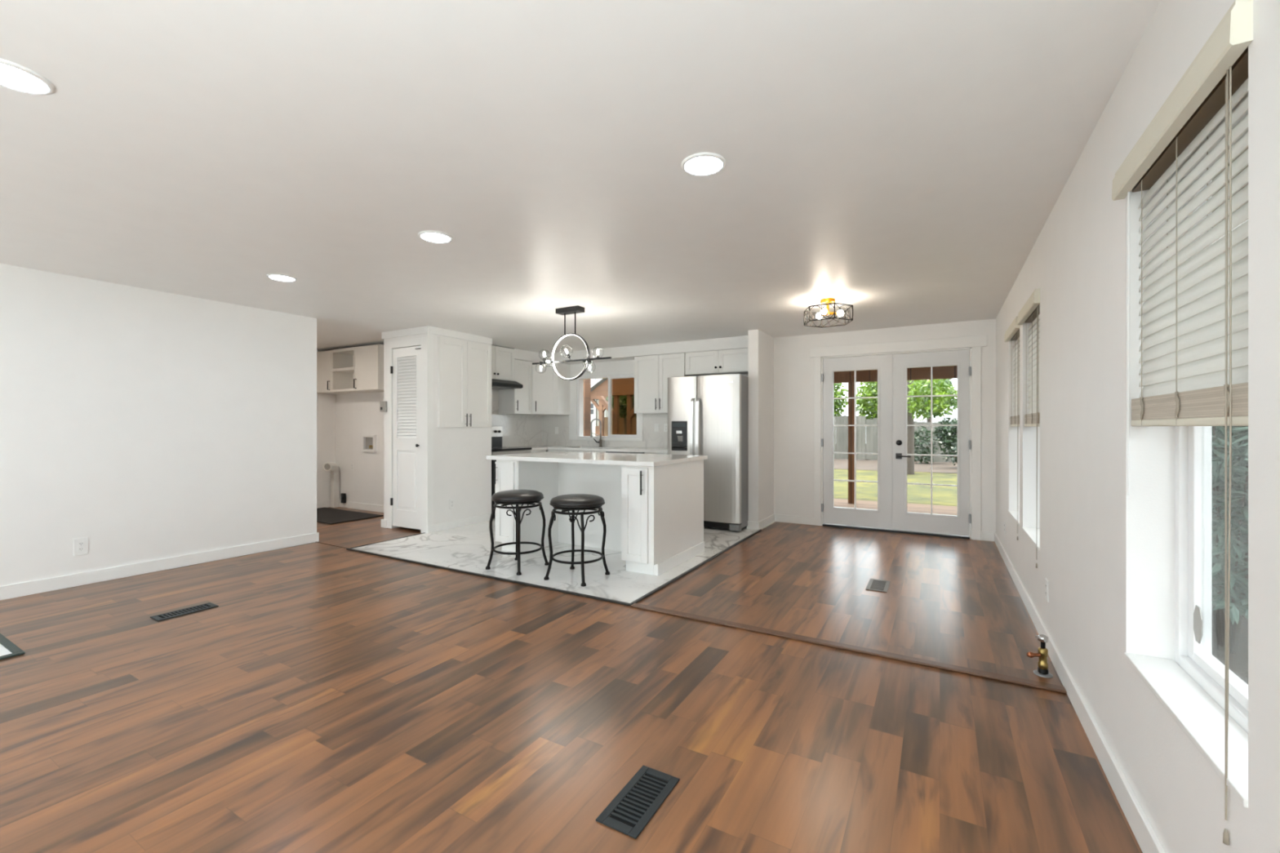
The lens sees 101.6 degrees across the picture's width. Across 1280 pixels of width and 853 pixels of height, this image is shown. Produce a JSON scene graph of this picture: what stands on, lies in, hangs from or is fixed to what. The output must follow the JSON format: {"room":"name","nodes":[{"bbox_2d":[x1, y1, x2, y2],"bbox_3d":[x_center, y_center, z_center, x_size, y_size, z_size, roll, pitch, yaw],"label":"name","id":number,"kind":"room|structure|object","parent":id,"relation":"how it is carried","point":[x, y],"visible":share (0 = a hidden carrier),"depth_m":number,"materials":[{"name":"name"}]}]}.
{"room":"living room","nodes":[
{"label":"living room","id":0,"kind":"room"},
{"bbox_2d":[0,263,316,586],"bbox_3d":[-5.166,0.035,2.953,0.140,2.430,6.375,0,0,30],"label":"wall","id":1,"kind":"structure","parent":0,"point":[143,424],"depth_m":4.44,"materials":[{"name":"paint"}]},
{"bbox_2d":[73,537,88,555],"bbox_3d":[-4.411,0.944,4.118,0.008,0.135,0.080,0,0,30],"label":"wall outlet","id":2,"kind":"object","parent":1,"relation":"attached to","point":[80,545],"visible":1,"depth_m":4.11,"materials":[{"name":"white plastic"}]},
{"bbox_2d":[0,500,491,600],"bbox_3d":[-5.359,1.200,4.147,3.075,0.100,8.255,0,0,30],"label":"baseboard","id":3,"kind":"structure","parent":1,"relation":"attached to","point":[29,588],"depth_m":4.66,"materials":[{"name":"white paint"}]},
{"bbox_2d":[316,349,335,502],"bbox_3d":[-4.745,0.035,6.185,2.350,2.430,3.800,0,0,30],"label":"wall","id":4,"kind":"structure","parent":0,"point":[326,402],"depth_m":8.08,"materials":[{"name":"paint"}]},
{"bbox_2d":[335,391,383,506],"bbox_3d":[-3.778,0.035,7.728,2.250,2.430,0.160,0,0,30],"label":"wall","id":5,"kind":"structure","parent":0,"point":[357,415],"depth_m":7.90,"materials":[{"name":"paint"}]},
{"bbox_2d":[316,350,350,394],"bbox_3d":[-4.681,-0.825,7.942,0.460,0.620,0.365,0,0,30],"label":"laundry cabinet","id":6,"kind":"object","parent":5,"relation":"attached to","point":[323,357],"visible":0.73,"depth_m":7.80,"materials":[{"name":"white wood"}]},
{"bbox_2d":[331,346,371,393],"bbox_3d":[-4.223,-0.825,7.700,0.565,0.620,0.328,0,0,30],"label":"laundry cabinet","id":7,"kind":"object","parent":5,"relation":"attached to","point":[343,360],"visible":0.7,"depth_m":7.75,"materials":[{"name":"white wood"}]},
{"bbox_2d":[333,366,353,373],"bbox_3d":[-4.220,-0.835,7.688,0.523,0.040,0.310,0,0,30],"label":"shelf","id":8,"kind":"object","parent":7,"relation":"attached to","point":[335,369],"depth_m":7.62,"materials":[{"name":"white wood"}]},
{"bbox_2d":[353,344,383,391],"bbox_3d":[-3.747,-0.825,7.406,0.545,0.620,0.365,0,0,30],"label":"laundry cabinet","id":9,"kind":"object","parent":5,"relation":"attached to","point":[369,359],"visible":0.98,"depth_m":7.24,"materials":[{"name":"white wood"}]},
{"bbox_2d":[362,435,376,452],"bbox_3d":[-4.021,0.245,7.752,0.295,0.250,0.040,0,0,30],"label":"washer box","id":10,"kind":"object","parent":5,"relation":"attached to","point":[369,442],"visible":1,"depth_m":7.76,"materials":[{"name":"white plastic"}]},
{"bbox_2d":[383,333,491,528],"bbox_3d":[-2.590,0.035,6.744,0.830,2.430,0.995,0,0,30],"label":"wall","id":11,"kind":"structure","parent":0,"point":[462,470],"depth_m":6.50,"materials":[{"name":"paint"}]},
{"bbox_2d":[390,346,420,529],"bbox_3d":[-2.817,0.129,6.294,0.555,2.173,0.070,0,0,30],"label":"door","id":12,"kind":"structure","parent":11,"relation":"in","point":[405,370],"depth_m":6.31,"materials":[{"name":"white paint"}]},
{"bbox_2d":[386,337,426,533],"bbox_3d":[-2.804,0.100,6.282,0.740,2.300,0.018,0,0,30],"label":"trim","id":13,"kind":"structure","parent":11,"relation":"attached to","point":[422,341],"depth_m":6.14,"materials":[{"name":"white paint"}]},
{"bbox_2d":[426,333,433,533],"bbox_3d":[-2.460,0.077,6.125,0.012,2.345,0.088,0,0,30],"label":"trim","id":14,"kind":"structure","parent":11,"relation":"attached to","point":[429,336],"depth_m":6.11,"materials":[{"name":"white paint"}]},
{"bbox_2d":[381,325,492,344],"bbox_3d":[-2.595,-1.137,6.735,0.870,0.085,1.015,0,0,30],"label":"trim","id":15,"kind":"structure","parent":11,"relation":"attached to","point":[426,329],"depth_m":6.36,"materials":[{"name":"white paint"}]},
{"bbox_2d":[437,336,491,427],"bbox_3d":[-2.172,-0.532,6.567,0.069,1.085,0.845,0,0,30],"label":"upper cabinet","id":16,"kind":"object","parent":11,"relation":"attached to","point":[464,367],"visible":1,"depth_m":6.52,"materials":[{"name":"white paint"}]},
{"bbox_2d":[491,389,542,446],"bbox_3d":[-2.147,0.035,8.198,0.150,2.430,1.960,0,0,30],"label":"wall","id":17,"kind":"structure","parent":0,"point":[518,430],"depth_m":8.36,"materials":[{"name":"tile"}]},
{"bbox_2d":[491,345,514,381],"bbox_3d":[-2.208,-0.925,7.568,0.368,0.480,0.785,0,0,30],"label":"upper cabinet","id":18,"kind":"object","parent":17,"relation":"attached to","point":[502,358],"visible":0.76,"depth_m":7.63,"materials":[{"name":"white paint"}]},
{"bbox_2d":[491,378,523,389],"bbox_3d":[-2.147,-0.618,7.536,0.501,0.124,0.780,0,0,30],"label":"range hood","id":19,"kind":"object","parent":18,"relation":"attached to","point":[495,384],"visible":0.43,"depth_m":7.53,"materials":[{"name":"grey metal"}]},
{"bbox_2d":[498,359,532,414],"bbox_3d":[-1.912,-0.609,8.085,0.366,0.823,0.393,0,0,30],"label":"upper cabinet","id":20,"kind":"object","parent":17,"relation":"attached to","point":[513,401],"visible":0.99,"depth_m":7.98,"materials":[{"name":"white paint"}]},
{"bbox_2d":[0,506,1142,852],"bbox_3d":[-2.370,1.306,3.553,9.150,0.128,10.600,0,0,30],"label":"floor","id":21,"kind":"structure","parent":0,"point":[331,699],"depth_m":2.33,"materials":[{"name":"brown wood"}]},
{"bbox_2d":[0,633,24,659],"bbox_3d":[-3.701,1.244,2.878,0.555,0.012,0.305,0,0,30],"label":"floor vent","id":22,"kind":"object","parent":21,"relation":"in","point":[8,649],"visible":1,"depth_m":2.91,"materials":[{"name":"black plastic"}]},
{"bbox_2d":[150,602,218,621],"bbox_3d":[-3.073,1.247,3.527,0.138,0.006,0.324,0,0,30],"label":"floor vent","id":23,"kind":"object","parent":21,"relation":"in","point":[163,616],"visible":1,"depth_m":3.51,"materials":[{"name":"grey metal"}]},
{"bbox_2d":[323,462,339,507],"bbox_3d":[-4.736,0.895,8.037,0.132,0.711,0.292,0,0,-2],"label":"pipe","id":24,"kind":"object","parent":21,"relation":"in","point":[333,467],"visible":1,"depth_m":8.08,"materials":[{"name":"white plastic"}]},
{"bbox_2d":[316,507,383,524],"bbox_3d":[-4.399,1.243,7.350,1.450,0.014,0.725,0,0,30],"label":"mat","id":25,"kind":"object","parent":21,"relation":"on","point":[324,515],"visible":0.71,"depth_m":7.24,"materials":[{"name":"black rubber"}]},
{"bbox_2d":[346,547,632,606],"bbox_3d":[-1.519,1.243,4.482,3.380,0.014,0.024,0,0,30],"label":"trim","id":26,"kind":"structure","parent":21,"relation":"on","point":[347,548],"depth_m":4.24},
{"bbox_2d":[491,426,531,517],"bbox_3d":[-2.045,0.615,7.477,0.727,1.254,0.760,0,0,30],"label":"range","id":27,"kind":"object","parent":21,"relation":"on","point":[497,448],"visible":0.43,"depth_m":7.46,"materials":[{"name":"black metal"}]},
{"bbox_2d":[491,446,531,451],"bbox_3d":[-2.067,0.318,7.489,0.675,0.031,0.760,0,0,30],"label":"cooktop","id":28,"kind":"object","parent":27,"relation":"in","point":[493,448],"depth_m":7.41,"materials":[{"name":"black glass"}]},
{"bbox_2d":[485,489,548,575],"bbox_3d":[-1.083,0.903,4.630,0.454,0.678,0.454,0,0,25],"label":"bar stool","id":29,"kind":"object","parent":21,"relation":"on","point":[510,497],"visible":1,"depth_m":4.50,"materials":[{"name":"black metal"}]},
{"bbox_2d":[543,493,609,586],"bbox_3d":[-0.517,0.903,4.324,0.454,0.678,0.454,0,0,25],"label":"bar stool","id":30,"kind":"object","parent":21,"relation":"on","point":[566,503],"visible":1,"depth_m":4.21,"materials":[{"name":"black metal"}]},
{"bbox_2d":[493,459,704,575],"bbox_3d":[-0.408,0.783,5.194,1.809,0.917,1.099,0,0,30],"label":"kitchen island","id":31,"kind":"object","parent":21,"relation":"on","point":[654,516],"visible":0.94,"depth_m":5.09,"materials":[{"name":"white paint"}]},
{"bbox_2d":[486,451,707,466],"bbox_3d":[-0.427,0.306,5.219,1.900,0.038,1.135,0,0,30],"label":"island countertop","id":32,"kind":"structure","parent":31,"relation":"on","point":[575,457],"depth_m":4.89,"materials":[{"name":"white stone"}]},
{"bbox_2d":[595,764,679,839],"bbox_3d":[0.000,1.247,1.751,0.150,0.006,0.308,0,0,30],"label":"floor vent","id":33,"kind":"object","parent":21,"relation":"in","point":[638,805],"visible":1,"depth_m":1.74,"materials":[{"name":"grey metal"}]},
{"bbox_2d":[644,452,667,454],"bbox_3d":[0.409,0.797,7.307,0.470,0.889,0.656,0,0,30],"label":"base cabinet","id":34,"kind":"object","parent":21,"relation":"on","point":[645,452],"visible":0.07,"depth_m":7.08,"materials":[{"name":"white paint"}]},
{"bbox_2d":[509,445,667,453],"bbox_3d":[-0.697,0.332,7.735,2.823,0.038,1.016,0,0,30],"label":"countertop","id":35,"kind":"structure","parent":34,"relation":"on","point":[648,450],"depth_m":7.67,"materials":[{"name":"white stone"}]},
{"bbox_2d":[590,418,602,447],"bbox_3d":[-0.681,0.090,8.178,0.196,0.446,0.060,0,0,11],"label":"kitchen faucet","id":36,"kind":"object","parent":35,"relation":"on","point":[600,442],"visible":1,"depth_m":8.16,"materials":[{"name":"silver metal"}]},
{"bbox_2d":[667,373,748,531],"bbox_3d":[0.955,0.310,6.685,0.947,1.864,0.976,0,0,30],"label":"refrigerator","id":37,"kind":"object","parent":21,"relation":"on","point":[708,415],"visible":0.76,"depth_m":6.25,"materials":[{"name":"grey metal"}]},
{"bbox_2d":[865,578,890,592],"bbox_3d":[1.876,1.247,4.110,0.150,0.006,0.324,0,0,30],"label":"floor vent","id":38,"kind":"object","parent":21,"relation":"in","point":[880,585],"visible":1,"depth_m":4.09,"materials":[{"name":"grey metal"}]},
{"bbox_2d":[1026,634,1053,678],"bbox_3d":[2.022,1.151,2.643,0.110,0.197,0.083,0,0,30],"label":"gas valve","id":39,"kind":"object","parent":21,"relation":"on","point":[1042,655],"visible":1,"depth_m":2.62,"materials":[{"name":"gold metal"}]},
{"bbox_2d":[0,0,1160,353],"bbox_3d":[-2.395,-1.280,3.509,9.550,0.200,10.900,0,0,30],"label":"ceiling","id":40,"kind":"structure","parent":0,"point":[900,162],"depth_m":2.20,"materials":[{"name":"paint"}]},
{"bbox_2d":[0,57,55,94],"bbox_3d":[-2.109,-1.175,1.749,0.200,0.010,0.200,0,0,30],"label":"recessed light","id":41,"kind":"object","parent":40,"relation":"in","point":[14,76],"visible":1,"depth_m":1.76,"materials":[{"name":"white plastic"}]},
{"bbox_2d":[0,63,48,93],"bbox_3d":[-2.109,-1.175,1.749,0.168,0.008,0.168,0,0,30],"label":"diffuser","id":42,"kind":"object","parent":41,"relation":"attached to","point":[17,77],"depth_m":1.76,"materials":[{"name":"white plastic"}]},
{"bbox_2d":[266,273,297,281],"bbox_3d":[-2.824,-1.175,4.119,0.200,0.010,0.200,0,0,30],"label":"recessed light","id":43,"kind":"object","parent":40,"relation":"in","point":[277,277],"visible":1,"depth_m":4.10,"materials":[{"name":"white plastic"}]},
{"bbox_2d":[269,275,294,280],"bbox_3d":[-2.824,-1.175,4.119,0.168,0.008,0.168,0,0,30],"label":"diffuser","id":44,"kind":"object","parent":43,"relation":"attached to","point":[279,277],"depth_m":4.11,"materials":[{"name":"white plastic"}]},
{"bbox_2d":[417,230,453,243],"bbox_3d":[-1.267,-1.175,3.236,0.200,0.010,0.200,0,0,30],"label":"recessed light","id":45,"kind":"object","parent":40,"relation":"in","point":[437,237],"visible":1,"depth_m":3.22,"materials":[{"name":"white plastic"}]},
{"bbox_2d":[421,232,449,242],"bbox_3d":[-1.267,-1.175,3.236,0.168,0.008,0.168,0,0,30],"label":"diffuser","id":46,"kind":"object","parent":45,"relation":"attached to","point":[430,237],"depth_m":3.22,"materials":[{"name":"white plastic"}]},
{"bbox_2d":[532,305,611,380],"bbox_3d":[-0.698,-0.821,5.176,0.959,0.716,0.258,0,0,20],"label":"chandelier","id":47,"kind":"object","parent":40,"relation":"hanging from","point":[573,309],"visible":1,"depth_m":5.15,"materials":[{"name":"black metal"}]},
{"bbox_2d":[535,361,545,373],"bbox_3d":[-1.020,-0.609,5.372,0.111,0.120,0.111,0,0,30],"label":"bulb","id":48,"kind":"object","parent":47,"relation":"attached to","point":[540,363],"depth_m":5.36,"materials":[{"name":"clear glass"}]},
{"bbox_2d":[539,349,546,362],"bbox_3d":[-0.981,-0.726,5.349,0.111,0.141,0.111,0,0,30],"label":"bulb","id":49,"kind":"object","parent":47,"relation":"attached to","point":[544,359],"depth_m":5.34,"materials":[{"name":"clear glass"}]},
{"bbox_2d":[560,345,573,360],"bbox_3d":[-0.715,-0.726,5.121,0.122,0.152,0.142,0,0,30],"label":"bulb","id":50,"kind":"object","parent":47,"relation":"attached to","point":[568,355],"depth_m":5.13,"materials":[{"name":"clear glass"}]},
{"bbox_2d":[585,360,595,373],"bbox_3d":[-0.487,-0.590,5.065,0.111,0.131,0.111,0,0,30],"label":"bulb","id":51,"kind":"object","parent":47,"relation":"attached to","point":[588,362],"depth_m":5.07,"materials":[{"name":"clear glass"}]},
{"bbox_2d":[591,346,604,359],"bbox_3d":[-0.404,-0.711,5.018,0.111,0.120,0.111,0,0,30],"label":"bulb","id":52,"kind":"object","parent":47,"relation":"attached to","point":[597,351],"depth_m":5.01,"materials":[{"name":"clear glass"}]},
{"bbox_2d":[681,152,725,175],"bbox_3d":[0.285,-1.175,2.344,0.200,0.010,0.200,0,0,30],"label":"recessed light","id":53,"kind":"object","parent":40,"relation":"in","point":[701,163],"visible":1,"depth_m":2.33,"materials":[{"name":"white plastic"}]},
{"bbox_2d":[684,156,722,174],"bbox_3d":[0.285,-1.175,2.344,0.168,0.008,0.168,0,0,30],"label":"diffuser","id":54,"kind":"object","parent":53,"relation":"attached to","point":[693,165],"depth_m":2.34,"materials":[{"name":"white plastic"}]},
{"bbox_2d":[804,297,853,328],"bbox_3d":[1.740,-1.070,4.836,0.445,0.220,0.406,0,0,30],"label":"flush light","id":55,"kind":"object","parent":40,"relation":"attached to","point":[826,301],"visible":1,"depth_m":4.79,"materials":[{"name":"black metal"}]},
{"bbox_2d":[804,312,821,326],"bbox_3d":[1.660,-1.030,5.007,0.224,0.130,0.006,0,0,-25],"label":"grille","id":56,"kind":"object","parent":55,"relation":"attached to","point":[818,314],"depth_m":4.98,"materials":[{"name":"brown metal"}]},
{"bbox_2d":[809,304,834,319],"bbox_3d":[1.631,-1.030,4.681,0.224,0.131,0.006,0,0,35],"label":"grille","id":57,"kind":"object","parent":55,"relation":"attached to","point":[818,305],"depth_m":4.68,"materials":[{"name":"brown metal"}]},
{"bbox_2d":[822,311,844,326],"bbox_3d":[1.848,-1.030,4.991,0.221,0.135,0.006,0,0,35],"label":"grille","id":58,"kind":"object","parent":55,"relation":"attached to","point":[842,324],"depth_m":4.98,"materials":[{"name":"brown metal"}]},
{"bbox_2d":[835,303,851,319],"bbox_3d":[1.819,-1.030,4.665,0.221,0.135,0.006,0,0,-25],"label":"grille","id":59,"kind":"object","parent":55,"relation":"attached to","point":[835,304],"depth_m":4.66,"materials":[{"name":"brown metal"}]},
{"bbox_2d":[844,306,852,323],"bbox_3d":[1.928,-1.030,4.819,0.006,0.131,0.224,0,0,5],"label":"grille","id":60,"kind":"object","parent":55,"relation":"attached to","point":[848,322],"depth_m":4.82,"materials":[{"name":"brown metal"}]},
{"bbox_2d":[512,335,748,364],"bbox_3d":[-0.255,-1.103,7.487,3.840,0.155,1.010,0,0,30],"label":"wall","id":61,"kind":"structure","parent":0,"point":[627,353],"depth_m":7.53,"materials":[{"name":"paint"}]},
{"bbox_2d":[748,329,773,521],"bbox_3d":[1.546,0.035,6.642,0.125,2.430,0.680,0,0,30],"label":"wall","id":62,"kind":"structure","parent":0,"point":[761,344],"depth_m":6.39,"materials":[{"name":"paint"}]},
{"bbox_2d":[631,529,761,604],"bbox_3d":[0.698,1.243,4.974,0.025,0.014,3.038,0,0,30],"label":"trim","id":63,"kind":"structure","parent":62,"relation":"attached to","point":[673,580],"depth_m":4.48,"materials":[{"name":"brown wood"}]},
{"bbox_2d":[746,514,774,529],"bbox_3d":[1.542,1.200,6.636,0.155,0.100,0.695,0,0,30],"label":"baseboard","id":64,"kind":"structure","parent":62,"relation":"attached to","point":[751,525],"depth_m":6.37,"materials":[{"name":"white paint"}]},
{"bbox_2d":[542,318,995,532],"bbox_3d":[1.139,0.085,7.353,6.850,2.530,0.153,0,0,30],"label":"wall","id":65,"kind":"structure","parent":0,"point":[793,366],"depth_m":6.72,"materials":[{"name":"paint"}]},
{"bbox_2d":[531,361,570,415],"bbox_3d":[-1.556,-0.609,8.457,0.614,0.823,0.618,0,0,30],"label":"upper cabinet","id":66,"kind":"object","parent":65,"relation":"attached to","point":[550,393],"visible":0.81,"depth_m":8.25,"materials":[{"name":"white paint"}]},
{"bbox_2d":[568,371,643,440],"bbox_3d":[-0.531,-0.318,8.286,1.395,1.065,0.138,0,0,30],"label":"window","id":67,"kind":"structure","parent":65,"relation":"in","point":[624,424],"depth_m":8.22,"materials":[{"name":"white paint"}]},
{"bbox_2d":[634,352,689,413],"bbox_3d":[0.338,-0.609,7.510,0.805,0.823,0.376,0,0,30],"label":"upper cabinet","id":68,"kind":"object","parent":65,"relation":"attached to","point":[651,373],"visible":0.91,"depth_m":7.41,"materials":[{"name":"white paint"}]},
{"bbox_2d":[685,347,748,376],"bbox_3d":[1.120,-0.868,7.065,0.975,0.305,0.368,0,0,30],"label":"upper cabinet","id":69,"kind":"object","parent":65,"relation":"attached to","point":[735,361],"visible":0.84,"depth_m":6.95,"materials":[{"name":"white paint"}]},
{"bbox_2d":[821,354,892,529],"bbox_3d":[2.654,0.177,6.413,0.805,2.085,0.078,0,0,30],"label":"door","id":70,"kind":"structure","parent":65,"relation":"in","point":[881,517],"depth_m":6.37,"materials":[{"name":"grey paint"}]},
{"bbox_2d":[774,514,994,541],"bbox_3d":[2.822,1.200,6.293,2.405,0.100,0.015,0,0,30],"label":"baseboard","id":71,"kind":"structure","parent":65,"relation":"attached to","point":[985,535],"depth_m":6.71,"materials":[{"name":"white paint"}]},
{"bbox_2d":[822,523,969,539],"bbox_3d":[3.021,1.239,6.257,1.572,0.022,0.160,0,0,30],"label":"trim","id":72,"kind":"structure","parent":65,"relation":"attached to","point":[823,524],"depth_m":6.16,"materials":[{"name":"black plastic"}]},
{"bbox_2d":[813,346,981,540],"bbox_3d":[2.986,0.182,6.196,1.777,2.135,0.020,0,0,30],"label":"trim","id":73,"kind":"structure","parent":65,"relation":"attached to","point":[975,351],"depth_m":5.78,"materials":[{"name":"white paint"}]},
{"bbox_2d":[809,335,987,357],"bbox_3d":[2.987,-0.945,6.192,1.892,0.120,0.026,0,0,30],"label":"trim","id":74,"kind":"structure","parent":65,"relation":"attached to","point":[977,340],"depth_m":6.12,"materials":[{"name":"white paint"}]},
{"bbox_2d":[892,349,971,536],"bbox_3d":[3.338,0.177,6.006,0.795,2.085,0.102,0,0,30],"label":"door","id":75,"kind":"structure","parent":65,"relation":"in","point":[902,520],"depth_m":6.01,"materials":[{"name":"grey paint"}]},
{"bbox_2d":[995,0,1279,852],"bbox_3d":[1.487,0.085,1.349,0.175,2.530,10.220,0,0,30],"label":"wall","id":76,"kind":"structure","parent":0,"point":[1106,554],"depth_m":1.70,"materials":[{"name":"paint"}]},
{"bbox_2d":[631,603,1066,693],"bbox_3d":[0.978,1.243,3.053,2.375,0.014,0.060,0,0,30],"label":"trim","id":77,"kind":"structure","parent":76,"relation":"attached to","point":[1023,682],"depth_m":2.88,"materials":[{"name":"brown wood"}]},
{"bbox_2d":[1004,316,1020,540],"bbox_3d":[3.099,0.018,4.295,0.099,1.723,0.762,0,0,30],"label":"window blind","id":78,"kind":"object","parent":76,"relation":"attached to","point":[1012,333],"visible":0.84,"depth_m":4.33,"materials":[{"name":"white"}]},
{"bbox_2d":[1017,288,1039,568],"bbox_3d":[2.648,0.018,3.510,0.099,1.723,0.793,0,0,30],"label":"window blind","id":79,"kind":"object","parent":76,"relation":"attached to","point":[1030,311],"visible":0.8,"depth_m":3.57,"materials":[{"name":"white"}]},
{"bbox_2d":[1022,527,1039,551],"bbox_3d":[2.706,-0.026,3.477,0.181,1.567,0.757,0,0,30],"label":"window sill","id":80,"kind":"structure","parent":76,"relation":"in","point":[1030,533],"depth_m":3.59,"materials":[{"name":"white plastic"}]},
{"bbox_2d":[994,532,1165,852],"bbox_3d":[1.367,1.200,1.331,0.015,0.100,10.070,0,0,30],"label":"baseboard","id":81,"kind":"structure","parent":76,"relation":"attached to","point":[1147,839],"depth_m":1.97,"materials":[{"name":"white paint"}]},
{"bbox_2d":[1124,92,1248,808],"bbox_3d":[1.473,-0.026,1.331,0.181,1.567,0.782,0,0,30],"label":"window","id":82,"kind":"structure","parent":76,"relation":"in","point":[1190,687],"depth_m":1.56,"materials":[{"name":"white plastic"}]},
{"bbox_2d":[1111,0,1253,845],"bbox_3d":[1.415,0.018,1.364,0.099,1.723,0.818,0,0,30],"label":"window blind","id":83,"kind":"object","parent":82,"relation":"attached to","point":[1194,356],"visible":0.88,"depth_m":1.28,"materials":[{"name":"white"}]},
{"label":"outside","id":84,"kind":"structure","parent":0,"visible":0},
{"bbox_2d":[1211,615,1248,684],"bbox_3d":[8.461,1.900,-6.100,19.250,0.200,21.850,0,0,30],"label":"ground","id":85,"kind":"structure","parent":84,"point":[1238,661],"depth_m":4.12,"materials":[{"name":"grey concrete"}]},
{"bbox_2d":[1211,426,1248,653],"bbox_3d":[4.700,0.566,4.158,1.335,2.472,1.138,0,0,-32],"label":"leafy shrub","id":86,"kind":"object","parent":85,"relation":"on","point":[1238,605],"visible":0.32,"depth_m":4.04,"materials":[{"name":"green plant"}]},
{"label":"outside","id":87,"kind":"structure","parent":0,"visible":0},
{"bbox_2d":[833,498,957,515],"bbox_3d":[2.033,1.347,8.559,13.000,0.125,2.830,0,0,30],"label":"floor","id":88,"kind":"structure","parent":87,"point":[913,508],"depth_m":8.34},
{"bbox_2d":[583,378,591,435],"bbox_3d":[-1.130,-0.033,10.440,0.200,2.635,0.220,0,0,30],"label":"patio post","id":89,"kind":"object","parent":88,"relation":"on","point":[587,383],"visible":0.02,"depth_m":10.38,"materials":[{"name":"brown wood"}]},
{"bbox_2d":[848,382,854,503],"bbox_3d":[3.562,0.268,8.789,0.095,2.035,0.095,0,0,30],"label":"patio post","id":90,"kind":"object","parent":88,"relation":"on","point":[851,384],"visible":0.86,"depth_m":8.74,"materials":[{"name":"brown wood"}]},
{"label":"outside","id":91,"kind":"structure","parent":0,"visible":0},
{"bbox_2d":[1211,146,1248,228],"bbox_3d":[1.962,-1.240,1.006,0.500,0.160,10.900,0,0,30],"label":"eave","id":92,"kind":"object","parent":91,"point":[1242,152],"depth_m":2.44},
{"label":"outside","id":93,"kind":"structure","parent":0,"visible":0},
{"bbox_2d":[833,469,957,506],"bbox_3d":[2.500,1.550,14.392,50.000,0.400,7.750,0,0,30],"label":"lawn","id":94,"kind":"structure","parent":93,"point":[916,494],"depth_m":11.58,"materials":[{"name":"green plant"}]},
{"bbox_2d":[591,377,608,436],"bbox_3d":[-1.214,-0.795,19.120,5.650,4.290,5.250,0,0,30],"label":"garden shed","id":95,"kind":"object","parent":94,"relation":"on","point":[599,387],"visible":0.2,"depth_m":16.32,"materials":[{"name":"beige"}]},
{"bbox_2d":[906,378,957,474],"bbox_3d":[7.785,-0.951,14.270,1.180,4.610,2.016,0,0,-31],"label":"leafy tree","id":96,"kind":"object","parent":94,"relation":"on","point":[915,404],"visible":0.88,"depth_m":14.12,"materials":[{"name":"green plant"}]},
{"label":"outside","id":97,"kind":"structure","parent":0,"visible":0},
{"bbox_2d":[833,457,957,473],"bbox_3d":[11.254,1.545,29.632,50.000,0.410,27.400,0,0,30],"label":"mulch","id":98,"kind":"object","parent":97,"point":[948,467],"depth_m":17.65,"materials":[{"name":"brown soil"}]},
{"bbox_2d":[833,415,835,458],"bbox_3d":[7.122,0.475,22.389,2.450,1.929,0.177,0,0,30],"label":"fence panel","id":99,"kind":"object","parent":98,"relation":"on","point":[834,417],"visible":0.07,"depth_m":21.73,"materials":[{"name":"grey wood"}]},
{"bbox_2d":[833,382,848,416],"bbox_3d":[8.086,-0.524,23.341,2.446,3.752,1.913,0,0,30],"label":"leafy tree","id":100,"kind":"object","parent":98,"relation":"on","point":[837,403],"visible":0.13,"depth_m":22.80,"materials":[{"name":"green plant"}]},
{"bbox_2d":[835,415,866,459],"bbox_3d":[8.685,0.484,21.491,1.145,1.912,0.178,0,0,30],"label":"fence panel","id":101,"kind":"object","parent":98,"relation":"on","point":[842,432],"visible":0.72,"depth_m":21.48,"materials":[{"name":"grey wood"}]},
{"bbox_2d":[856,382,877,419],"bbox_3d":[10.120,-0.511,22.263,2.086,3.726,1.894,0,0,30],"label":"leafy tree","id":102,"kind":"object","parent":98,"relation":"on","point":[864,407],"visible":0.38,"depth_m":22.03,"materials":[{"name":"green plant"}]},
{"bbox_2d":[866,417,877,459],"bbox_3d":[9.921,0.544,20.781,1.695,1.792,0.177,0,0,30],"label":"fence panel","id":103,"kind":"object","parent":98,"relation":"on","point":[871,431],"visible":0.33,"depth_m":21.01,"materials":[{"name":"grey wood"}]},
{"bbox_2d":[914,426,937,463],"bbox_3d":[10.286,0.739,19.023,1.072,1.622,1.053,0,0,30],"label":"shrub","id":104,"kind":"object","parent":98,"relation":"on","point":[927,449],"visible":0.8,"depth_m":18.89,"materials":[{"name":"green plant"}]},
{"bbox_2d":[914,421,948,462],"bbox_3d":[11.178,0.609,20.059,1.195,1.662,0.177,0,0,30],"label":"fence panel","id":105,"kind":"object","parent":98,"relation":"on","point":[936,459],"visible":0.4,"depth_m":19.94,"materials":[{"name":"grey wood"}]},
{"bbox_2d":[913,378,957,422],"bbox_3d":[11.895,-0.502,21.244,1.847,3.709,1.889,0,0,30],"label":"leafy tree","id":106,"kind":"object","parent":98,"relation":"on","point":[928,420],"visible":0.06,"depth_m":20.93,"materials":[{"name":"green plant"}]},
{"bbox_2d":[933,416,957,465],"bbox_3d":[10.250,0.502,16.733,1.566,1.701,1.257,0,0,30],"label":"shrub","id":107,"kind":"object","parent":98,"relation":"on","point":[947,436],"visible":0.58,"depth_m":16.86,"materials":[{"name":"green plant"}]},
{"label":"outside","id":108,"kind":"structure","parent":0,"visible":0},
{"bbox_3d":[3.906,-1.133,7.403,8.600,0.355,2.670,0,0,30],"label":"roof","id":109,"kind":"structure","parent":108,"visible":0},
{"bbox_2d":[833,365,957,383],"bbox_3d":[4.961,-0.850,7.985,7.350,0.200,0.140,0,0,30],"label":"beam","id":110,"kind":"structure","parent":109,"relation":"attached to","point":[938,372],"depth_m":8.28,"materials":[{"name":"brown wood"}]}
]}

